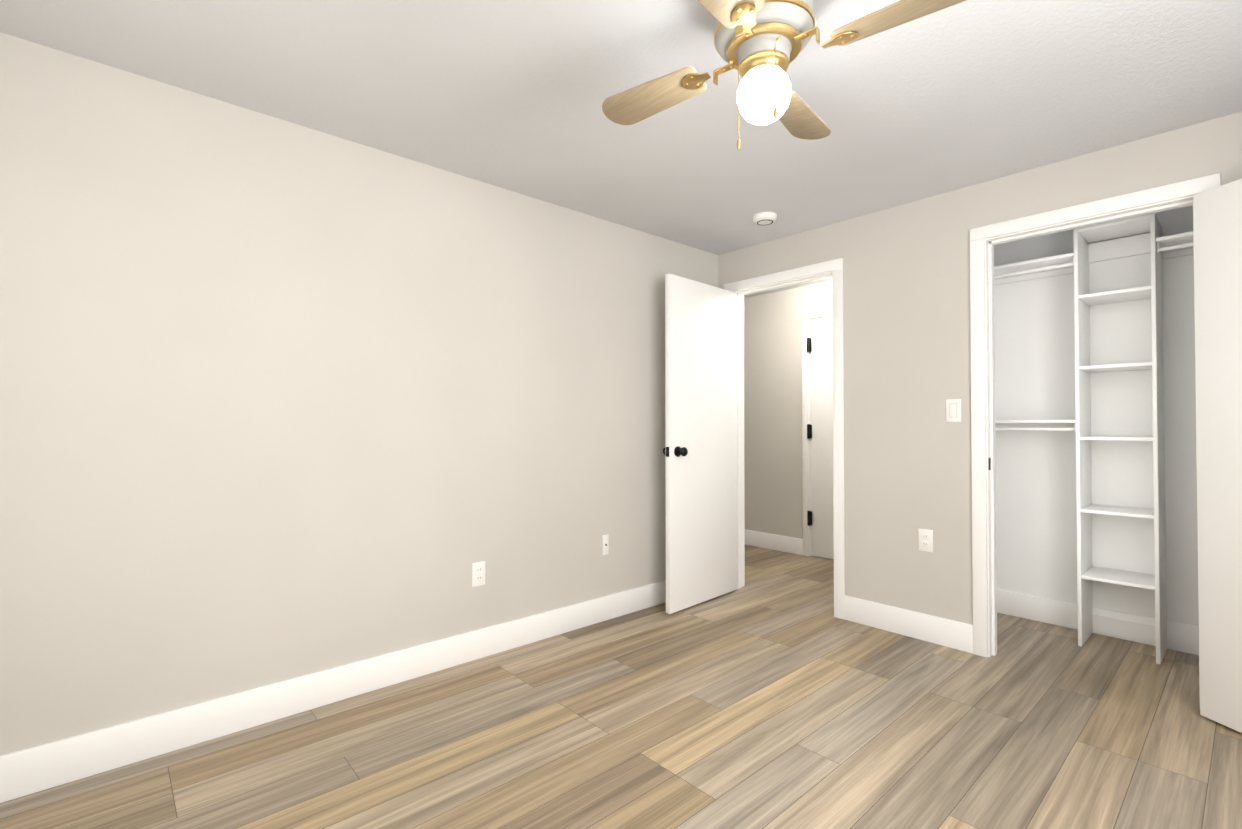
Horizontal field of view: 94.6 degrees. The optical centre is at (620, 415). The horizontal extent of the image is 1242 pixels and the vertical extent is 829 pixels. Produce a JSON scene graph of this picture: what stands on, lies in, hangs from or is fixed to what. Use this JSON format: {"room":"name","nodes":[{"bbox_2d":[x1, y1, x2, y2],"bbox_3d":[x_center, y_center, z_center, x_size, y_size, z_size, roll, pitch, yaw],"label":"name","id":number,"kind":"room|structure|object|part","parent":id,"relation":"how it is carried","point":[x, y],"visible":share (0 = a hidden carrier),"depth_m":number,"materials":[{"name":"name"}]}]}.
{"room":"empty bedroom","nodes":[
{"label":"empty bedroom","id":0,"kind":"room"},
{"bbox_2d":[0,32,717,755],"bbox_3d":[-0.750,0.013,2.828,3.997,2.328,0.120,1,-1,-42],"label":"wall","id":1,"kind":"structure","parent":0,"point":[282,400],"depth_m":2.22,"materials":[{"name":"paint"}]},
{"bbox_2d":[0,580,665,802],"bbox_3d":[-0.700,1.106,2.758,3.757,0.140,0.030,1,-1,-42],"label":"baseboard","id":2,"kind":"structure","parent":1,"relation":"attached to","point":[31,770],"depth_m":2.20,"materials":[{"name":"white paint"}]},
{"bbox_2d":[472,561,484,586],"bbox_3d":[-0.691,0.770,2.785,0.070,0.115,0.008,1,-1,-42],"label":"electrical outlet","id":3,"kind":"object","parent":1,"relation":"attached to","point":[478,573],"visible":1,"depth_m":2.78,"materials":[{"name":"white plastic"}]},
{"bbox_2d":[602,534,608,554],"bbox_3d":[-0.088,0.749,3.326,0.045,0.115,0.009,1,-1,-42],"label":"outlet plate","id":4,"kind":"object","parent":1,"relation":"attached to","point":[605,544],"visible":1,"depth_m":3.32,"materials":[{"name":"white plastic"}]},
{"bbox_2d":[0,545,1241,828],"bbox_3d":[0.035,1.208,2.898,5.280,0.060,6.040,1,-1,-42],"label":"floor","id":5,"kind":"structure","parent":0,"point":[774,693],"depth_m":2.04,"materials":[{"name":"wood"}]},
{"bbox_2d":[994,213,1193,664],"bbox_3d":[2.709,0.105,2.762,0.296,2.142,1.996,1,-1,-42],"label":"closet shelving","id":6,"kind":"object","parent":5,"relation":"on","point":[1155,244],"visible":0.88,"depth_m":2.95,"materials":[{"name":"white wood"}]},
{"bbox_2d":[0,0,1241,297],"bbox_3d":[0.035,-1.179,2.931,5.280,0.060,6.040,1,-1,-42],"label":"ceiling","id":7,"kind":"structure","parent":0,"point":[510,94],"depth_m":2.02,"materials":[{"name":"paint"}]},
{"bbox_2d":[753,212,776,224],"bbox_3d":[0.825,-1.125,3.286,0.136,0.039,0.136,1,-1,-42],"label":"smoke detector","id":8,"kind":"object","parent":7,"relation":"attached to","point":[765,218],"visible":1,"depth_m":3.25,"materials":[{"name":"white plastic"}]},
{"bbox_2d":[602,0,965,149],"bbox_3d":[0.391,-0.950,1.571,0.785,0.435,0.785,0,-1,-12],"label":"ceiling fan","id":9,"kind":"object","parent":7,"relation":"hanging from","point":[760,45],"visible":1,"depth_m":1.52,"materials":[{"name":"gold metal"}]},
{"bbox_3d":[0.391,-0.875,1.570,0.145,0.142,0.145,1,-1,-42],"label":"globe","id":10,"kind":"part","parent":9,"relation":"part of","materials":[{"name":"white glass"}]},
{"bbox_2d":[718,112,1241,624],"bbox_3d":[1.437,0.032,4.255,1.403,2.328,5.920,1,-1,-42],"label":"wall","id":11,"kind":"structure","parent":0,"point":[906,370],"depth_m":3.11,"materials":[{"name":"paint"}]},
{"bbox_2d":[663,274,737,613],"bbox_3d":[0.530,0.167,3.667,0.168,2.020,0.736,-1,-1,45],"label":"door","id":12,"kind":"structure","parent":11,"relation":"in","point":[700,450],"depth_m":3.61,"materials":[{"name":"white paint"}]},
{"bbox_2d":[745,529,802,554],"bbox_3d":[0.768,1.148,5.843,0.014,0.140,2.402,1,-1,-42],"label":"baseboard","id":13,"kind":"structure","parent":11,"relation":"attached to","point":[787,544],"depth_m":5.14,"materials":[{"name":"white paint"}]},
{"bbox_2d":[724,258,844,619],"bbox_3d":[1.060,0.135,3.712,0.152,2.108,0.864,1,-1,-42],"label":"trim","id":14,"kind":"structure","parent":11,"relation":"attached to","point":[833,269],"depth_m":3.39,"materials":[{"name":"white paint"}]},
{"bbox_2d":[802,307,831,556],"bbox_3d":[1.905,0.148,4.680,0.136,2.108,0.866,1,-1,-42],"label":"trim","id":15,"kind":"structure","parent":11,"relation":"attached to","point":[808,316],"depth_m":4.93,"materials":[{"name":"white paint"}]},
{"bbox_2d":[807,316,833,558],"bbox_3d":[1.850,0.180,4.645,0.102,2.020,0.745,1,-1,-42],"label":"hall door","id":16,"kind":"structure","parent":11,"relation":"in","point":[820,428],"depth_m":4.84,"materials":[{"name":"white paint"}]},
{"bbox_2d":[844,595,972,653],"bbox_3d":[1.522,1.111,3.085,0.014,0.140,0.666,1,-1,-42],"label":"baseboard","id":17,"kind":"structure","parent":11,"relation":"attached to","point":[953,634],"depth_m":3.05,"materials":[{"name":"white paint"}]},
{"bbox_2d":[918,529,932,551],"bbox_3d":[1.599,0.655,3.010,0.008,0.115,0.070,1,-1,-42],"label":"electrical outlet","id":18,"kind":"object","parent":11,"relation":"attached to","point":[925,539],"visible":1,"depth_m":3.01,"materials":[{"name":"white plastic"}]},
{"bbox_2d":[946,399,960,421],"bbox_3d":[1.691,-0.027,2.916,0.008,0.115,0.070,1,-1,-42],"label":"light switch","id":19,"kind":"object","parent":11,"relation":"attached to","point":[953,410],"visible":1,"depth_m":2.91,"materials":[{"name":"white plastic"}]},
{"bbox_2d":[970,173,1220,693],"bbox_3d":[2.083,0.120,2.574,0.152,2.108,0.865,1,-1,-42],"label":"trim","id":20,"kind":"structure","parent":11,"relation":"attached to","point":[984,240],"depth_m":2.81,"materials":[{"name":"white paint"}]},
{"bbox_2d":[1193,179,1241,732],"bbox_3d":[2.306,0.142,1.878,0.168,2.020,0.736,0,-1,-8],"label":"closet door","id":21,"kind":"structure","parent":11,"relation":"in","point":[1217,212],"depth_m":2.15,"materials":[{"name":"white paint"}]},
{"bbox_2d":[994,205,1198,625],"bbox_3d":[2.820,0.015,2.944,0.150,2.328,2.120,1,-1,-42],"label":"wall","id":22,"kind":"structure","parent":0,"point":[1036,505],"depth_m":3.08,"materials":[{"name":"white paint"}]},
{"bbox_2d":[997,589,1198,654],"bbox_3d":[2.568,1.105,2.622,0.683,0.140,2.000,1,-1,-42],"label":"baseboard","id":23,"kind":"structure","parent":22,"relation":"attached to","point":[1181,637],"depth_m":3.19,"materials":[{"name":"white paint"}]}
]}

